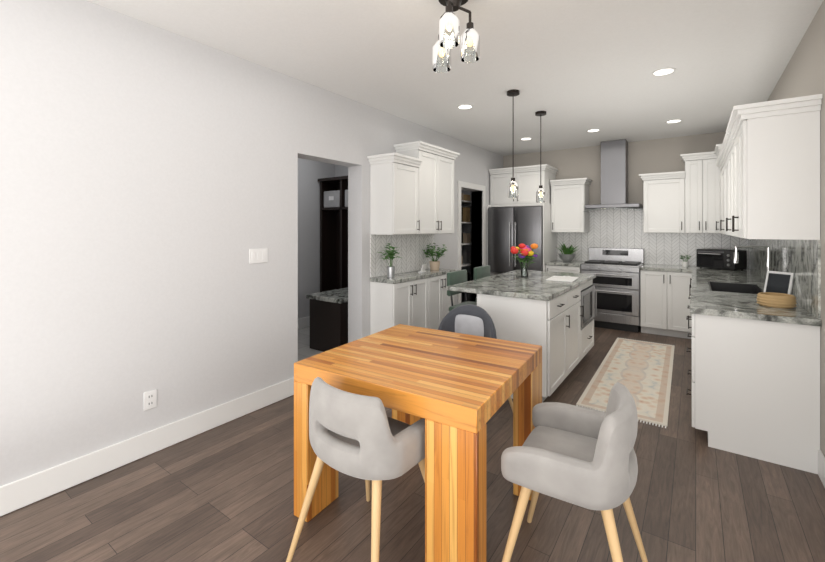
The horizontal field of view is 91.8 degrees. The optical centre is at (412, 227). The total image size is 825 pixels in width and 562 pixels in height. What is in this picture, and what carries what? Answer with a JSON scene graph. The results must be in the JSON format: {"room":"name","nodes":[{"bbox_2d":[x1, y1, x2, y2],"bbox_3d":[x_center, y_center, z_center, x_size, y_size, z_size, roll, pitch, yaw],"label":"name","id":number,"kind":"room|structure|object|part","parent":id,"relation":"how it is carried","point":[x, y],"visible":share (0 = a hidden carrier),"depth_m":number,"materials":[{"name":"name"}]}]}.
{"room":"kitchen","nodes":[
{"label":"kitchen","id":0,"kind":"room"},
{"bbox_2d":[0,0,503,485],"bbox_3d":[-1.170,0.070,3.463,0.209,2.760,9.900,0,0,35],"label":"wall","id":1,"kind":"structure","parent":0,"point":[156,184],"depth_m":2.59,"materials":[{"name":"white paint"}]},
{"bbox_2d":[0,377,293,516],"bbox_3d":[-2.417,1.375,1.522,0.015,0.149,4.890,0,0,35],"label":"baseboard","id":2,"kind":"structure","parent":1,"relation":"attached to","point":[26,491],"depth_m":2.45,"materials":[{"name":"white wood"}]},
{"bbox_2d":[144,389,156,410],"bbox_3d":[-1.682,1.103,2.566,0.008,0.115,0.075,0,0,35],"label":"electrical outlet plate","id":3,"kind":"object","parent":1,"relation":"attached to","point":[150,399],"visible":1,"depth_m":2.56,"materials":[{"name":"white plastic"}]},
{"bbox_2d":[249,248,267,263],"bbox_3d":[-1.231,0.223,3.203,0.009,0.115,0.165,0,0,35],"label":"switch plate","id":4,"kind":"object","parent":1,"relation":"attached to","point":[258,255],"visible":1,"depth_m":3.19,"materials":[{"name":"white plastic"}]},
{"bbox_2d":[298,316,309,328],"bbox_3d":[-1.984,1.375,5.233,0.015,0.149,2.650,0,0,35],"label":"baseboard","id":5,"kind":"structure","parent":1,"relation":"attached to","point":[304,322],"depth_m":5.80,"materials":[{"name":"white"}]},
{"bbox_2d":[369,157,418,234],"bbox_3d":[-0.190,-0.320,4.399,0.320,0.781,0.460,0,0,35],"label":"upper cabinet","id":6,"kind":"object","parent":1,"relation":"attached to","point":[411,187],"depth_m":4.24,"materials":[{"name":"white wood"}]},
{"bbox_2d":[391,145,454,233],"bbox_3d":[0.160,-0.419,4.893,0.320,0.980,0.869,0,0,35],"label":"upper cabinet","id":7,"kind":"object","parent":1,"relation":"attached to","point":[436,169],"depth_m":4.76,"materials":[{"name":"white wood"}]},
{"bbox_2d":[461,193,470,280],"bbox_3d":[0.530,0.170,6.762,0.650,1.660,2.110,0,0,35],"label":"pantry shelves","id":8,"kind":"object","parent":1,"relation":"attached to","point":[465,237],"visible":0.12,"depth_m":6.97,"materials":[{"name":"brown wood"}]},
{"bbox_2d":[458,181,484,303],"bbox_3d":[0.854,0.377,6.312,0.218,2.144,0.920,0,0,35],"label":"door frame","id":9,"kind":"structure","parent":1,"relation":"attached to","point":[471,186],"depth_m":6.58,"materials":[{"name":"white"}]},
{"bbox_2d":[0,326,824,561],"bbox_3d":[0.814,1.475,2.058,8.650,0.050,9.900,0,0,35],"label":"floor","id":10,"kind":"structure","parent":0,"point":[223,492],"depth_m":2.06,"materials":[{"name":"brown wood"}]},
{"bbox_2d":[306,287,347,351],"bbox_3d":[-0.818,1.125,4.971,0.580,0.650,0.790,0,0,35],"label":"base cabinet","id":11,"kind":"object","parent":10,"relation":"on","point":[328,320],"visible":0.48,"depth_m":4.65,"materials":[{"name":"black wood"}]},
{"bbox_2d":[318,176,347,291],"bbox_3d":[-0.976,0.355,5.856,0.920,2.190,0.460,0,0,35],"label":"hall tree","id":12,"kind":"object","parent":10,"relation":"on","point":[334,248],"visible":0.17,"depth_m":6.05,"materials":[{"name":"black wood"}]},
{"bbox_2d":[324,190,339,207],"bbox_3d":[-1.127,-0.425,6.022,0.340,0.249,0.263,0,0,35],"label":"storage bin","id":13,"kind":"object","parent":12,"relation":"in","point":[331,199],"visible":0.58,"depth_m":5.91,"materials":[{"name":"fabric"}]},
{"bbox_2d":[345,190,347,206],"bbox_3d":[-0.768,-0.425,5.768,0.340,0.249,0.263,0,0,35],"label":"storage bin","id":14,"kind":"object","parent":12,"relation":"in","point":[346,198],"visible":0.12,"depth_m":5.74,"materials":[{"name":"fabric"}]},
{"bbox_2d":[286,377,424,561],"bbox_3d":[-0.188,1.054,1.781,0.530,0.796,0.521,0,0,37],"label":"chair","id":15,"kind":"object","parent":10,"relation":"on","point":[367,439],"visible":0.92,"depth_m":1.57,"materials":[{"name":"grey fabric"}]},
{"bbox_3d":[-0.188,0.819,1.781,0.530,0.342,0.460,0,0,37],"label":"seat","id":16,"kind":"part","parent":15,"relation":"part of","materials":[{"name":"fabric"}]},
{"bbox_2d":[370,276,433,334],"bbox_3d":[-0.115,1.013,4.504,0.320,0.874,0.719,0,0,35],"label":"base cabinet","id":17,"kind":"object","parent":10,"relation":"on","point":[424,303],"depth_m":4.29,"materials":[{"name":"white wood"}]},
{"bbox_2d":[370,268,454,283],"bbox_3d":[0.047,0.554,4.727,0.327,0.039,1.294,0,0,35],"label":"countertop","id":18,"kind":"structure","parent":17,"relation":"on","point":[406,276],"depth_m":4.50,"materials":[{"name":"stone"}]},
{"bbox_2d":[378,243,400,276],"bbox_3d":[-0.238,0.350,4.356,0.273,0.369,0.301,0,0,35],"label":"plant","id":19,"kind":"object","parent":18,"relation":"on","point":[390,268],"visible":1,"depth_m":4.32,"materials":[{"name":"green plant"}]},
{"bbox_2d":[418,264,426,272],"bbox_3d":[0.123,0.485,4.840,0.067,0.097,0.130,0,0,20],"label":"tablet","id":20,"kind":"object","parent":18,"relation":"on","point":[423,268],"visible":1,"depth_m":4.80,"materials":[{"name":"white plastic"}]},
{"bbox_2d":[423,243,446,270],"bbox_3d":[0.305,0.363,5.053,0.353,0.342,0.312,0,0,35],"label":"plant","id":21,"kind":"object","parent":18,"relation":"on","point":[434,265],"visible":1,"depth_m":5.02,"materials":[{"name":"green plant"}]},
{"bbox_2d":[294,324,541,561],"bbox_3d":[0.075,1.065,2.165,0.990,0.769,0.965,0,0,32],"label":"dining table","id":22,"kind":"object","parent":10,"relation":"on","point":[455,391],"visible":0.85,"depth_m":1.84,"materials":[{"name":"brown wood"}]},
{"bbox_2d":[434,274,453,329],"bbox_3d":[0.218,1.013,4.974,0.320,0.874,0.669,0,0,35],"label":"base cabinet","id":23,"kind":"object","parent":10,"relation":"on","point":[442,302],"depth_m":4.87,"materials":[{"name":"white wood"}]},
{"bbox_2d":[447,269,476,311],"bbox_3d":[0.618,0.945,4.010,0.428,1.010,0.402,0,0,35],"label":"stool","id":24,"kind":"object","parent":10,"relation":"on","point":[456,277],"visible":0.35,"depth_m":4.05,"materials":[{"name":"green fabric"}]},
{"bbox_2d":[438,304,512,411],"bbox_3d":[0.393,1.026,3.030,0.644,0.856,0.585,0,0,35],"label":"chair","id":25,"kind":"object","parent":10,"relation":"on","point":[471,319],"visible":0.27,"depth_m":3.08,"materials":[{"name":"grey fabric"}]},
{"bbox_2d":[474,265,489,301],"bbox_3d":[0.959,0.945,4.492,0.428,1.010,0.402,0,0,35],"label":"stool","id":26,"kind":"object","parent":10,"relation":"on","point":[481,272],"visible":0.15,"depth_m":4.54,"materials":[{"name":"green fabric"}]},
{"bbox_2d":[487,203,556,275],"bbox_3d":[1.811,0.530,6.680,0.950,1.840,0.798,0,0,35],"label":"fridge","id":27,"kind":"object","parent":10,"relation":"on","point":[509,228],"depth_m":6.40,"materials":[{"name":"silver metal"}]},
{"bbox_3d":[1.840,0.529,6.721,0.950,1.839,0.697,0,0,35],"label":"fridge panel","id":28,"kind":"part","parent":27,"relation":"part of","materials":[{"name":"silver metal"}]},
{"bbox_2d":[477,279,596,401],"bbox_3d":[1.351,1.013,4.055,0.678,0.874,1.750,0,0,35],"label":"kitchen island","id":29,"kind":"object","parent":10,"relation":"on","point":[559,329],"visible":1,"depth_m":3.41,"materials":[{"name":"white painted wood"},{"name":"granite"},{"name":"dark bronze"}]},
{"bbox_2d":[447,270,595,300],"bbox_3d":[1.217,0.554,4.150,0.930,0.039,1.820,0,0,35],"label":"island countertop","id":30,"kind":"structure","parent":29,"relation":"on","point":[535,285],"depth_m":3.72,"materials":[{"name":"stone"}]},
{"bbox_2d":[510,243,537,276],"bbox_3d":[1.205,0.350,4.377,0.366,0.368,0.407,0,0,35],"label":"flower vase","id":31,"kind":"object","parent":30,"relation":"on","point":[525,252],"visible":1,"depth_m":4.32,"materials":[{"name":"clear glass"}]},
{"bbox_2d":[546,276,578,281],"bbox_3d":[1.574,0.527,4.182,0.260,0.013,0.425,0,0,31],"label":"cutting board","id":32,"kind":"object","parent":30,"relation":"on","point":[563,278],"visible":1,"depth_m":4.13,"materials":[{"name":"white plastic"}]},
{"bbox_2d":[546,265,580,272],"bbox_3d":[2.448,1.013,6.317,0.505,0.874,0.652,0,0,35],"label":"base cabinet","id":33,"kind":"object","parent":10,"relation":"on","point":[567,269],"visible":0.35,"depth_m":6.07,"materials":[{"name":"white"}]},
{"bbox_2d":[545,260,584,266],"bbox_3d":[2.455,0.554,6.327,0.515,0.039,0.630,0,0,35],"label":"countertop","id":34,"kind":"structure","parent":33,"relation":"on","point":[562,263],"depth_m":6.16,"materials":[{"name":"stone"}]},
{"bbox_2d":[556,244,576,261],"bbox_3d":[2.465,0.373,6.328,0.349,0.323,0.440,0,0,35],"label":"potted plant","id":35,"kind":"object","parent":34,"relation":"on","point":[565,255],"visible":1,"depth_m":6.25,"materials":[{"name":"grey"}]},
{"bbox_2d":[501,382,647,561],"bbox_3d":[0.660,1.054,1.633,0.521,0.796,0.530,0,0,31],"label":"chair","id":36,"kind":"object","parent":10,"relation":"on","point":[580,456],"visible":1,"depth_m":1.46,"materials":[{"name":"grey fabric"}]},
{"bbox_3d":[0.660,0.819,1.633,0.460,0.342,0.530,0,0,31],"label":"seat","id":37,"kind":"part","parent":36,"relation":"part of","materials":[{"name":"fabric"}]},
{"bbox_2d":[581,247,643,332],"bbox_3d":[2.962,0.880,5.931,0.760,1.140,0.672,0,0,35],"label":"range","id":38,"kind":"object","parent":10,"relation":"on","point":[616,280],"visible":0.92,"depth_m":5.70,"materials":[{"name":"silver metal"}]},
{"bbox_2d":[576,338,674,427],"bbox_3d":[2.275,1.445,4.087,0.630,0.008,2.470,0,0,34],"label":"rug","id":39,"kind":"object","parent":10,"relation":"on","point":[641,371],"visible":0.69,"depth_m":3.83,"materials":[{"name":"beige fabric"}]},
{"bbox_2d":[640,270,687,338],"bbox_3d":[3.542,1.013,5.540,0.617,0.874,0.659,0,0,35],"label":"base cabinet","id":40,"kind":"object","parent":10,"relation":"on","point":[663,294],"depth_m":5.33,"materials":[{"name":"white wood"}]},
{"bbox_2d":[640,264,691,271],"bbox_3d":[3.520,0.554,5.559,0.570,0.039,0.652,0,0,35],"label":"countertop","id":41,"kind":"structure","parent":40,"relation":"on","point":[653,267],"depth_m":5.42,"materials":[{"name":"stone"}]},
{"bbox_2d":[680,255,690,266],"bbox_3d":[3.754,0.452,5.509,0.143,0.163,0.146,0,0,35],"label":"plant","id":42,"kind":"object","parent":41,"relation":"on","point":[685,263],"visible":1,"depth_m":5.49,"materials":[{"name":"green plant"}]},
{"bbox_2d":[688,273,691,297],"bbox_3d":[3.662,1.013,4.707,0.655,0.874,0.679,0,0,35],"label":"base cabinet","id":43,"kind":"object","parent":10,"relation":"on","point":[689,274],"depth_m":5.15,"materials":[{"name":"white wood"}]},
{"bbox_2d":[688,298,819,473],"bbox_3d":[2.285,1.013,2.731,0.619,0.874,0.497,0,0,35],"label":"base cabinet","id":44,"kind":"object","parent":10,"relation":"on","point":[755,390],"depth_m":2.51,"materials":[{"name":"white wood"}]},
{"bbox_2d":[688,266,820,326],"bbox_3d":[3.169,0.554,3.988,0.630,0.039,3.622,0,0,35],"label":"countertop","id":45,"kind":"structure","parent":44,"relation":"on","point":[704,300],"depth_m":2.87,"materials":[{"name":"stone"}]},
{"bbox_2d":[696,249,746,270],"bbox_3d":[4.015,0.409,5.221,0.342,0.250,0.440,0,0,-27],"label":"toaster oven","id":46,"kind":"object","parent":45,"relation":"on","point":[716,258],"visible":0.98,"depth_m":5.10,"materials":[{"name":"black metal"}]},
{"bbox_2d":[712,282,755,293],"bbox_3d":[3.107,0.663,3.894,0.343,0.254,0.012,0,0,35],"label":"sink","id":47,"kind":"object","parent":45,"relation":"in","point":[740,288],"depth_m":3.87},
{"bbox_2d":[733,246,769,270],"bbox_3d":[3.103,0.348,3.650,0.274,0.372,0.108,0,0,35],"label":"faucet","id":48,"kind":"object","parent":45,"relation":"on","point":[736,256],"visible":0.88,"depth_m":3.64,"materials":[{"name":"silver metal"}]},
{"bbox_2d":[756,292,796,307],"bbox_3d":[2.494,0.494,2.743,0.208,0.080,0.208,0,0,35],"label":"basket","id":49,"kind":"object","parent":45,"relation":"on","point":[775,300],"visible":1,"depth_m":2.68,"materials":[{"name":"brown wicker"}]},
{"bbox_2d":[764,271,793,294],"bbox_3d":[2.747,0.432,3.005,0.062,0.207,0.170,0,0,-17],"label":"frame","id":50,"kind":"object","parent":45,"relation":"on","point":[778,282],"visible":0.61,"depth_m":3.00,"materials":[{"name":"white plastic"}]},
{"bbox_2d":[87,0,822,155],"bbox_3d":[0.814,-1.335,2.058,8.650,0.050,9.900,0,0,35],"label":"ceiling","id":51,"kind":"structure","parent":0,"point":[575,70],"depth_m":3.04,"materials":[{"name":"paint"}]},
{"bbox_2d":[433,0,479,72],"bbox_3d":[0.212,-1.109,2.224,0.267,0.399,0.267,0,0,35],"label":"ceiling fixture","id":52,"kind":"object","parent":51,"relation":"attached to","point":[449,19],"visible":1,"depth_m":2.21,"materials":[{"name":"glass"}]},
{"bbox_2d":[457,104,472,109],"bbox_3d":[0.568,-1.307,4.315,0.178,0.006,0.178,0,0,26],"label":"recessed light","id":53,"kind":"object","parent":51,"relation":"in","point":[463,106],"depth_m":4.30,"materials":[{"name":"white plastic"}]},
{"bbox_2d":[507,89,519,197],"bbox_3d":[0.965,-0.799,3.838,0.120,1.019,0.120,0,0,35],"label":"pendant light","id":54,"kind":"object","parent":51,"relation":"hanging from","point":[513,93],"visible":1,"depth_m":3.82,"materials":[{"name":"glass"}]},
{"bbox_2d":[520,137,532,139],"bbox_3d":[1.666,-1.307,5.866,0.178,0.006,0.178,0,0,26],"label":"recessed light","id":55,"kind":"object","parent":51,"relation":"in","point":[526,138],"depth_m":5.84,"materials":[{"name":"white"}]},
{"bbox_2d":[535,111,545,202],"bbox_3d":[1.451,-0.799,4.523,0.120,1.019,0.120,0,0,35],"label":"pendant light","id":56,"kind":"object","parent":51,"relation":"hanging from","point":[540,113],"visible":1,"depth_m":4.51,"materials":[{"name":"brown metal"}]},
{"bbox_2d":[586,129,600,131],"bbox_3d":[2.426,-1.307,5.365,0.178,0.006,0.178,0,0,26],"label":"recessed light","id":57,"kind":"object","parent":51,"relation":"in","point":[590,130],"depth_m":5.36,"materials":[{"name":"white"}]},
{"bbox_2d":[651,67,675,75],"bbox_3d":[2.103,-1.307,3.351,0.178,0.006,0.178,0,0,26],"label":"recessed light","id":58,"kind":"object","parent":51,"relation":"in","point":[664,71],"depth_m":3.34,"materials":[{"name":"white plastic"}]},
{"bbox_2d":[665,119,682,122],"bbox_3d":[3.201,-1.307,4.902,0.178,0.006,0.178,0,0,26],"label":"recessed light","id":59,"kind":"object","parent":51,"relation":"in","point":[674,120],"depth_m":4.90,"materials":[{"name":"white plastic"}]},
{"bbox_2d":[504,132,749,267],"bbox_3d":[3.124,0.070,6.359,3.430,2.760,0.209,0,0,35],"label":"wall","id":60,"kind":"structure","parent":0,"point":[610,228],"depth_m":6.06,"materials":[{"name":"white tile"}]},
{"bbox_2d":[489,164,558,204],"bbox_3d":[1.869,-0.688,6.719,0.965,0.595,0.667,0,0,35],"label":"upper cabinet","id":61,"kind":"object","parent":60,"relation":"attached to","point":[527,179],"visible":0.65,"depth_m":6.47,"materials":[{"name":"white wood"}]},
{"bbox_2d":[550,178,591,232],"bbox_3d":[2.542,-0.347,6.406,0.555,0.835,0.400,0,0,35],"label":"upper cabinet","id":62,"kind":"object","parent":60,"relation":"attached to","point":[569,199],"visible":1,"depth_m":6.29,"materials":[{"name":"white wood"}]},
{"bbox_2d":[583,139,642,212],"bbox_3d":[3.015,-0.772,6.006,0.766,1.071,0.488,0,0,35],"label":"range hood","id":63,"kind":"object","parent":60,"relation":"attached to","point":[614,174],"visible":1,"depth_m":5.97,"materials":[{"name":"silver metal"}]},
{"bbox_2d":[643,174,686,232],"bbox_3d":[3.587,-0.321,5.697,0.490,0.780,0.351,0,0,35],"label":"upper cabinet","id":64,"kind":"object","parent":60,"relation":"attached to","point":[665,196],"depth_m":5.54,"materials":[{"name":"white wood"}]},
{"bbox_2d":[679,158,694,232],"bbox_3d":[3.865,-0.435,5.500,0.310,1.010,0.351,0,0,35],"label":"upper cabinet","id":65,"kind":"object","parent":60,"relation":"attached to","point":[689,163],"depth_m":5.38,"materials":[{"name":"white wood"}]},
{"bbox_2d":[695,154,714,232],"bbox_3d":[3.990,-0.435,5.388,0.251,1.010,0.390,0,0,35],"label":"upper cabinet","id":66,"kind":"object","parent":60,"relation":"attached to","point":[704,163],"depth_m":5.28,"materials":[{"name":"white wood"}]},
{"bbox_2d":[750,0,824,455],"bbox_3d":[3.080,0.070,3.149,0.212,2.760,5.500,0,0,35],"label":"wall","id":67,"kind":"structure","parent":0,"point":[804,74],"depth_m":2.56,"materials":[{"name":"beige paint"}]},
{"bbox_2d":[715,146,726,232],"bbox_3d":[3.948,-0.435,4.878,0.388,1.010,0.609,0,0,35],"label":"upper cabinet","id":68,"kind":"object","parent":67,"relation":"attached to","point":[719,150],"depth_m":5.20,"materials":[{"name":"white wood"}]},
{"bbox_2d":[719,162,722,233],"bbox_3d":[3.622,-0.321,4.385,0.351,0.780,0.691,0,0,35],"label":"upper cabinet","id":69,"kind":"object","parent":67,"relation":"attached to","point":[720,163],"depth_m":4.72,"materials":[{"name":"white wood"}]},
{"bbox_2d":[723,154,726,234],"bbox_3d":[3.272,-0.321,3.890,0.351,0.780,0.750,0,0,35],"label":"upper cabinet","id":70,"kind":"object","parent":67,"relation":"attached to","point":[724,155],"depth_m":4.20,"materials":[{"name":"white wood"}]},
{"bbox_2d":[727,142,730,234],"bbox_3d":[2.878,-0.326,3.335,0.351,0.790,0.849,0,0,35],"label":"upper cabinet","id":71,"kind":"object","parent":67,"relation":"attached to","point":[728,143],"depth_m":3.68,"materials":[{"name":"white wood"}]},
{"bbox_2d":[756,286,763,293],"bbox_3d":[3.045,0.663,3.500,0.012,0.254,0.728,0,0,35],"label":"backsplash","id":72,"kind":"structure","parent":67,"relation":"attached to","point":[758,290],"depth_m":3.60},
{"bbox_2d":[731,102,821,239],"bbox_3d":[2.476,-0.326,2.767,0.351,0.790,0.779,0,0,35],"label":"upper cabinet","id":73,"kind":"object","parent":67,"relation":"attached to","point":[755,174],"depth_m":2.46,"materials":[{"name":"white wood"}]},
{"bbox_2d":[818,450,824,487],"bbox_3d":[1.898,1.375,1.654,0.015,0.149,1.695,0,0,35],"label":"baseboard","id":74,"kind":"structure","parent":67,"relation":"attached to","point":[821,458],"depth_m":2.28,"materials":[{"name":"white"}]}
]}

